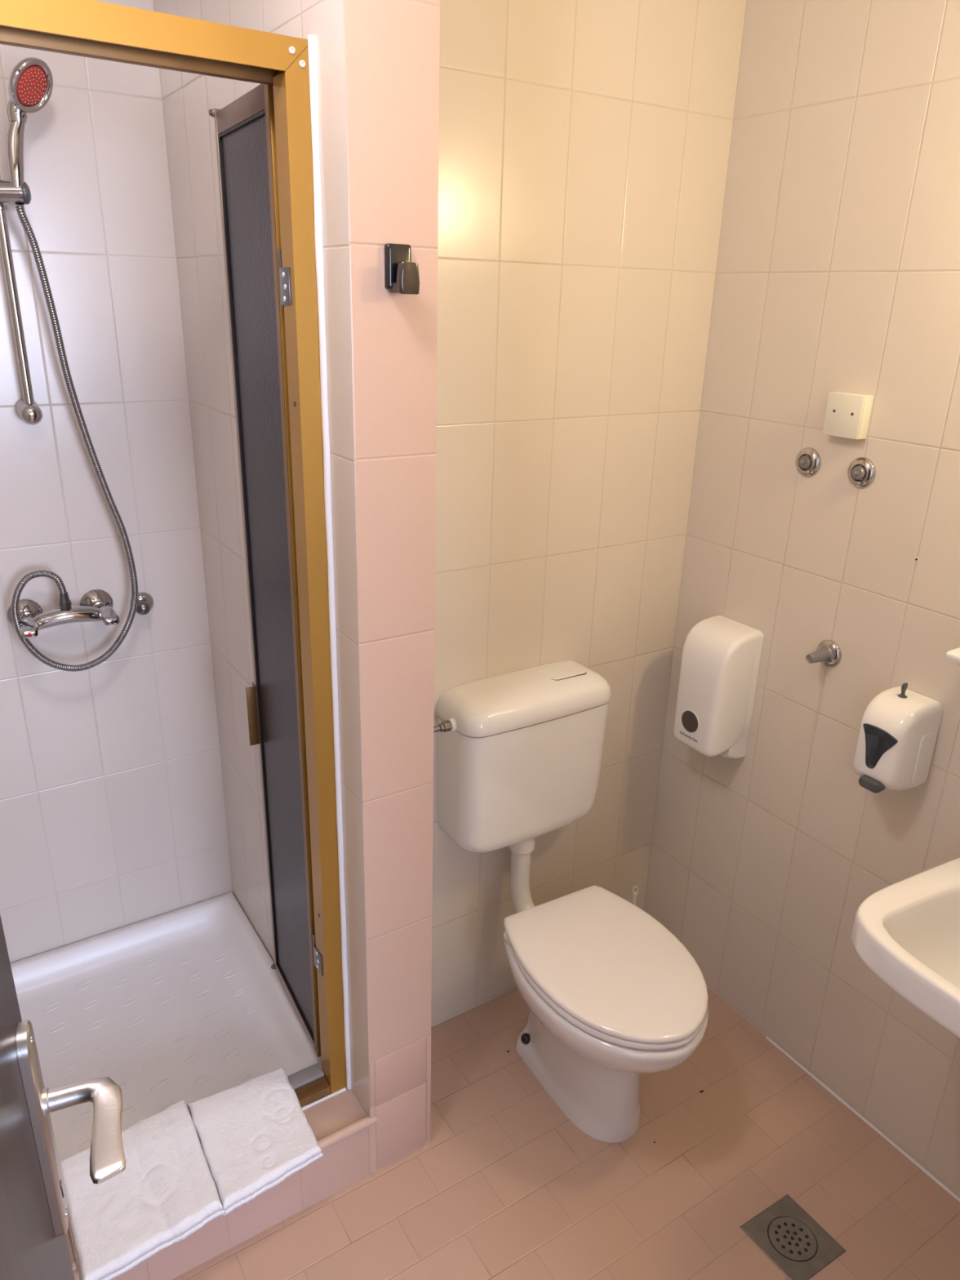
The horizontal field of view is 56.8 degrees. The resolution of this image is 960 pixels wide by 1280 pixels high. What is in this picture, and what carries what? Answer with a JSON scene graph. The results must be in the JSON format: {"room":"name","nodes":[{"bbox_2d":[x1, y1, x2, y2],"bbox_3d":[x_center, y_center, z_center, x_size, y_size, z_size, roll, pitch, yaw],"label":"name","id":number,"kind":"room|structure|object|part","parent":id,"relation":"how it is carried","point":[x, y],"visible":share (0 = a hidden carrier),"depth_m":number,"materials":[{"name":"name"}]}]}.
{"room":"bathroom","nodes":[
{"label":"bathroom","id":0,"kind":"room"},
{"bbox_2d":[0,0,232,963],"bbox_3d":[-1.092,-0.248,1.935,0.924,2.500,0.100,-12,25,-31],"label":"wall","id":1,"kind":"structure","parent":0,"point":[113,815],"depth_m":2.03,"materials":[{"name":"tile"}]},
{"bbox_2d":[0,176,42,424],"bbox_3d":[-0.910,-0.777,1.706,0.094,0.712,0.123,-12,25,-31],"label":"slide rail","id":2,"kind":"object","parent":1,"relation":"attached to","point":[26,408],"visible":0.97,"depth_m":1.75,"materials":[{"name":"silver metal"}]},
{"bbox_3d":[-0.852,-0.840,1.667,0.015,0.040,0.040,-8,23,-24],"label":"clamp knob","id":3,"kind":"part","parent":2,"relation":"part of","materials":[{"name":"grey plastic"}]},
{"bbox_2d":[5,57,53,186],"bbox_3d":[-0.816,-0.937,1.616,0.096,0.211,0.080,-12,25,-31],"label":"shower","id":4,"kind":"object","parent":2,"relation":"attached to","point":[30,86],"visible":1,"depth_m":1.61,"materials":[{"name":"silver metal"}]},
{"bbox_3d":[-0.850,-0.904,1.635,0.046,0.132,0.033,-12,25,-31],"label":"shower handle","id":5,"kind":"part","parent":4,"relation":"part of","materials":[{"name":"silver metal"}]},
{"bbox_2d":[7,589,119,638],"bbox_3d":[-0.924,-0.062,1.978,0.224,0.098,0.130,-12,25,-31],"label":"mixer tap","id":6,"kind":"object","parent":1,"relation":"attached to","point":[95,605],"visible":0.98,"depth_m":1.97,"materials":[{"name":"silver metal"}]},
{"bbox_2d":[10,205,138,671],"bbox_3d":[-0.883,-0.378,1.854,0.267,0.954,0.061,-12,25,-31],"label":"shower hose","id":7,"kind":"object","parent":6,"relation":"attached to","point":[20,210],"visible":1,"depth_m":1.91,"materials":[{"name":"metal"}]},
{"bbox_2d":[130,591,154,614],"bbox_3d":[-0.796,-0.081,2.107,0.054,0.054,0.055,-12,25,-31],"label":"valve","id":8,"kind":"object","parent":1,"relation":"attached to","point":[145,601],"visible":0.84,"depth_m":2.10,"materials":[{"name":"silver metal"}]},
{"bbox_2d":[153,0,439,1173],"bbox_3d":[-0.403,-0.200,1.860,0.143,2.500,0.989,-12,25,-31],"label":"wall","id":9,"kind":"structure","parent":0,"point":[378,60],"depth_m":1.50,"materials":[{"name":"tile"}]},
{"bbox_2d":[368,1035,431,1169],"bbox_3d":[-0.167,0.977,1.868,0.142,0.304,0.006,-12,25,-31],"label":"wall tile","id":10,"kind":"structure","parent":9,"relation":"attached to","point":[400,1126],"depth_m":1.86,"materials":[{"name":"pink tile"}]},
{"bbox_2d":[384,243,419,294],"bbox_3d":[-0.110,-0.531,1.269,0.039,0.066,0.039,-12,25,-31],"label":"robe hook","id":11,"kind":"object","parent":9,"relation":"attached to","point":[402,276],"visible":1,"depth_m":1.26,"materials":[{"name":"black metal"}]},
{"bbox_3d":[-0.117,-0.538,1.279,0.039,0.061,0.011,-12,25,-31],"label":"plate","id":12,"kind":"part","parent":11,"relation":"part of","materials":[{"name":"black plastic"}]},
{"bbox_3d":[-0.106,-0.518,1.271,0.033,0.042,0.030,-12,25,-31],"label":"hook arm","id":13,"kind":"part","parent":11,"relation":"part of","materials":[{"name":"brown plastic"}]},
{"bbox_2d":[171,987,959,1279],"bbox_3d":[-0.058,1.234,1.754,2.170,0.080,2.470,-12,25,-31],"label":"floor","id":14,"kind":"structure","parent":0,"point":[505,1185],"depth_m":1.87,"materials":[{"name":"tile"}]},
{"bbox_2d":[0,915,125,1279],"bbox_3d":[-0.254,0.565,0.525,0.113,2.018,0.720,-7,23,-22],"label":"door","id":15,"kind":"structure","parent":14,"relation":"on","point":[34,1217],"depth_m":0.74,"materials":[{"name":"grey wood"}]},
{"bbox_3d":[-0.390,0.440,0.794,0.009,0.239,0.038,-7,23,-22],"label":"handle plate","id":16,"kind":"part","parent":15,"relation":"part of","materials":[{"name":"silver metal"}]},
{"bbox_3d":[-0.336,0.418,0.762,0.063,0.023,0.116,-12,25,-31],"label":"lever handle","id":17,"kind":"part","parent":15,"relation":"part of","materials":[{"name":"silver metal"}]},
{"bbox_2d":[10,892,321,1161],"bbox_3d":[-0.852,0.938,2.059,0.800,0.090,0.712,-12,25,-31],"label":"shower tray","id":18,"kind":"object","parent":14,"relation":"on","point":[188,1003],"visible":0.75,"depth_m":2.17,"materials":[{"name":"ceramic"}]},
{"bbox_2d":[66,1088,371,1279],"bbox_3d":[-0.614,1.107,1.722,0.804,0.150,0.172,-12,25,-31],"label":"curb","id":19,"kind":"object","parent":14,"relation":"on","point":[348,1161],"visible":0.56,"depth_m":1.77,"materials":[{"name":"pink tile"}]},
{"bbox_2d":[0,0,351,1111],"bbox_3d":[-0.698,0.074,1.517,0.810,1.925,0.416,-12,25,-31],"label":"shower door frame","id":20,"kind":"structure","parent":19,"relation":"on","point":[267,140],"depth_m":1.51,"materials":[{"name":"gold metal"}]},
{"bbox_3d":[-0.615,-0.744,1.065,0.772,0.036,0.017,-12,25,-31],"label":"guide rail","id":21,"kind":"part","parent":20,"relation":"part of","materials":[{"name":"gold metal"}]},
{"bbox_2d":[59,1099,226,1279],"bbox_3d":[-0.632,1.010,1.645,0.251,0.062,0.265,-12,25,-31],"label":"folded towel","id":22,"kind":"object","parent":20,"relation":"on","point":[166,1191],"visible":0.93,"depth_m":1.61,"materials":[{"name":"white fabric"}]},
{"bbox_3d":[-0.590,-0.749,1.053,0.803,0.042,0.073,-12,25,-31],"label":"header rail","id":23,"kind":"part","parent":20,"relation":"part of","materials":[{"name":"gold metal"}]},
{"bbox_3d":[-0.378,-0.844,1.415,0.015,0.034,0.284,-10,24,-27],"label":"rail","id":24,"kind":"part","parent":20,"relation":"part of","materials":[{"name":"brown metal"}]},
{"bbox_3d":[-0.500,0.162,1.940,0.022,0.139,0.026,-10,24,-28],"label":"pull handle","id":25,"kind":"part","parent":20,"relation":"part of","materials":[{"name":"gold metal"}]},
{"bbox_2d":[186,1066,324,1216],"bbox_3d":[-0.448,0.977,1.762,0.209,0.055,0.239,-12,25,-31],"label":"folded towel","id":26,"kind":"object","parent":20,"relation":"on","point":[255,1134],"visible":0.99,"depth_m":1.74,"materials":[{"name":"white fabric"}]},
{"bbox_3d":[-0.403,0.007,1.746,0.006,1.793,0.290,-10,24,-28],"label":"glass pane","id":27,"kind":"part","parent":20,"relation":"part of","materials":[{"name":"grey glass"}]},
{"bbox_3d":[-0.426,0.849,2.068,0.015,0.016,0.284,-10,24,-27],"label":"rail","id":28,"kind":"part","parent":20,"relation":"part of","materials":[{"name":"brown metal"}]},
{"bbox_3d":[-0.647,1.019,1.705,0.761,0.024,0.032,-12,25,-31],"label":"rail","id":29,"kind":"part","parent":20,"relation":"part of","materials":[{"name":"gold metal"}]},
{"bbox_2d":[71,1115,377,1273],"bbox_3d":[-0.563,1.064,1.637,0.818,0.020,0.021,-12,25,-31],"label":"trim","id":30,"kind":"structure","parent":19,"relation":"attached to","point":[329,1140],"depth_m":1.80,"materials":[{"name":"pink tile"}]},
{"bbox_2d":[502,884,708,1142],"bbox_3d":[0.274,0.881,1.979,0.364,0.435,0.489,-12,25,-31],"label":"toilet","id":31,"kind":"object","parent":14,"relation":"on","point":[612,997],"visible":1,"depth_m":1.90,"materials":[{"name":"white ceramic"}]},
{"bbox_3d":[0.282,0.687,1.899,0.353,0.016,0.469,-12,25,-31],"label":"lid","id":32,"kind":"part","parent":31,"relation":"part of","materials":[{"name":"white plastic"}]},
{"bbox_3d":[0.283,0.704,1.902,0.356,0.014,0.465,-12,25,-31],"label":"seat","id":33,"kind":"part","parent":31,"relation":"part of","materials":[{"name":"white plastic"}]},
{"bbox_2d":[631,885,638,905],"bbox_3d":[0.425,0.791,2.479,0.090,0.251,0.090,-12,25,-31],"label":"toilet brush","id":34,"kind":"object","parent":14,"relation":"on","point":[634,895],"visible":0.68,"depth_m":2.44,"materials":[{"name":"white plastic"}]},
{"bbox_2d":[739,1194,845,1279],"bbox_3d":[0.626,1.200,1.778,0.144,0.003,0.145,-12,25,-31],"label":"floor drain","id":35,"kind":"object","parent":14,"relation":"on","point":[789,1237],"visible":1,"depth_m":1.77,"materials":[{"name":"silver metal"}]},
{"bbox_2d":[431,0,746,1026],"bbox_3d":[0.159,-0.252,2.037,1.003,2.500,0.120,-12,25,-31],"label":"wall","id":36,"kind":"structure","parent":0,"point":[584,145],"depth_m":1.86,"materials":[{"name":"beige tile"}]},
{"bbox_2d":[433,660,611,913],"bbox_3d":[0.091,0.403,2.065,0.464,0.637,0.176,-12,25,-31],"label":"toilet cistern","id":37,"kind":"object","parent":36,"relation":"attached to","point":[519,753],"visible":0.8,"depth_m":1.98,"materials":[{"name":"white plastic"}]},
{"bbox_3d":[0.109,0.305,2.059,0.401,0.318,0.142,-12,25,-31],"label":"tank","id":38,"kind":"part","parent":37,"relation":"part of","materials":[{"name":"white plastic"}]},
{"bbox_3d":[0.115,0.126,1.989,0.406,0.062,0.146,-12,25,-31],"label":"cistern lid","id":39,"kind":"part","parent":37,"relation":"part of","materials":[{"name":"white plastic"}]},
{"bbox_2d":[644,0,959,1198],"bbox_3d":[1.033,-0.033,1.532,0.121,2.500,1.750,-12,25,-31],"label":"wall","id":40,"kind":"structure","parent":0,"point":[837,269],"depth_m":1.86,"materials":[{"name":"beige tile"}]},
{"bbox_2d":[673,615,763,759],"bbox_3d":[0.560,0.123,2.128,0.122,0.332,0.146,-12,25,-31],"label":"dispenser","id":41,"kind":"object","parent":40,"relation":"attached to","point":[721,657],"visible":1,"depth_m":2.08,"materials":[{"name":"white plastic"}]},
{"bbox_3d":[0.586,0.118,2.145,0.059,0.330,0.146,-12,25,-31],"label":"plate","id":42,"kind":"part","parent":41,"relation":"part of","materials":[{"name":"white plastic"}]},
{"bbox_2d":[795,447,820,476],"bbox_3d":[0.680,-0.372,1.858,0.024,0.060,0.060,-12,25,-31],"label":"valve","id":43,"kind":"object","parent":40,"relation":"attached to","point":[808,460],"visible":1,"depth_m":1.85,"materials":[{"name":"silver metal"}]},
{"bbox_2d":[805,640,840,666],"bbox_3d":[0.722,0.034,1.886,0.066,0.059,0.059,-12,25,-31],"label":"angle valve","id":44,"kind":"object","parent":40,"relation":"attached to","point":[828,652],"visible":1,"depth_m":1.88,"materials":[{"name":"silver metal"}]},
{"bbox_2d":[822,391,873,439],"bbox_3d":[0.726,-0.444,1.752,0.032,0.082,0.080,-12,25,-31],"label":"junction box","id":45,"kind":"object","parent":40,"relation":"attached to","point":[847,415],"visible":1,"depth_m":1.74,"materials":[{"name":"beige plastic"}]},
{"bbox_2d":[847,457,875,488],"bbox_3d":[0.750,-0.331,1.758,0.024,0.060,0.060,-12,25,-31],"label":"valve","id":46,"kind":"object","parent":40,"relation":"attached to","point":[861,471],"visible":1,"depth_m":1.75,"materials":[{"name":"silver metal"}]},
{"bbox_2d":[765,1035,959,1201],"bbox_3d":[1.049,1.201,1.806,0.009,0.009,1.180,-12,25,-31],"label":"trim","id":47,"kind":"structure","parent":40,"relation":"attached to","point":[828,1089],"depth_m":2.03,"materials":[{"name":"white plastic"}]},
{"bbox_2d":[853,682,942,793],"bbox_3d":[0.808,0.189,1.739,0.125,0.214,0.111,-12,25,-31],"label":"soap dispenser","id":48,"kind":"object","parent":40,"relation":"attached to","point":[900,726],"visible":1,"depth_m":1.71,"materials":[{"name":"white plastic"}]},
{"bbox_2d":[850,857,959,1038],"bbox_3d":[0.911,0.642,1.395,0.458,0.309,0.578,-12,25,-31],"label":"washbasin","id":49,"kind":"object","parent":40,"relation":"attached to","point":[906,932],"visible":1,"depth_m":1.47,"materials":[{"name":"white ceramic"}]},
{"bbox_2d":[945,647,959,665],"bbox_3d":[1.027,0.112,1.356,0.120,0.017,0.600,-12,25,-31],"label":"wall shelf","id":50,"kind":"object","parent":40,"relation":"attached to","point":[953,655],"visible":1,"depth_m":1.55,"materials":[{"name":"white ceramic"}]}
]}

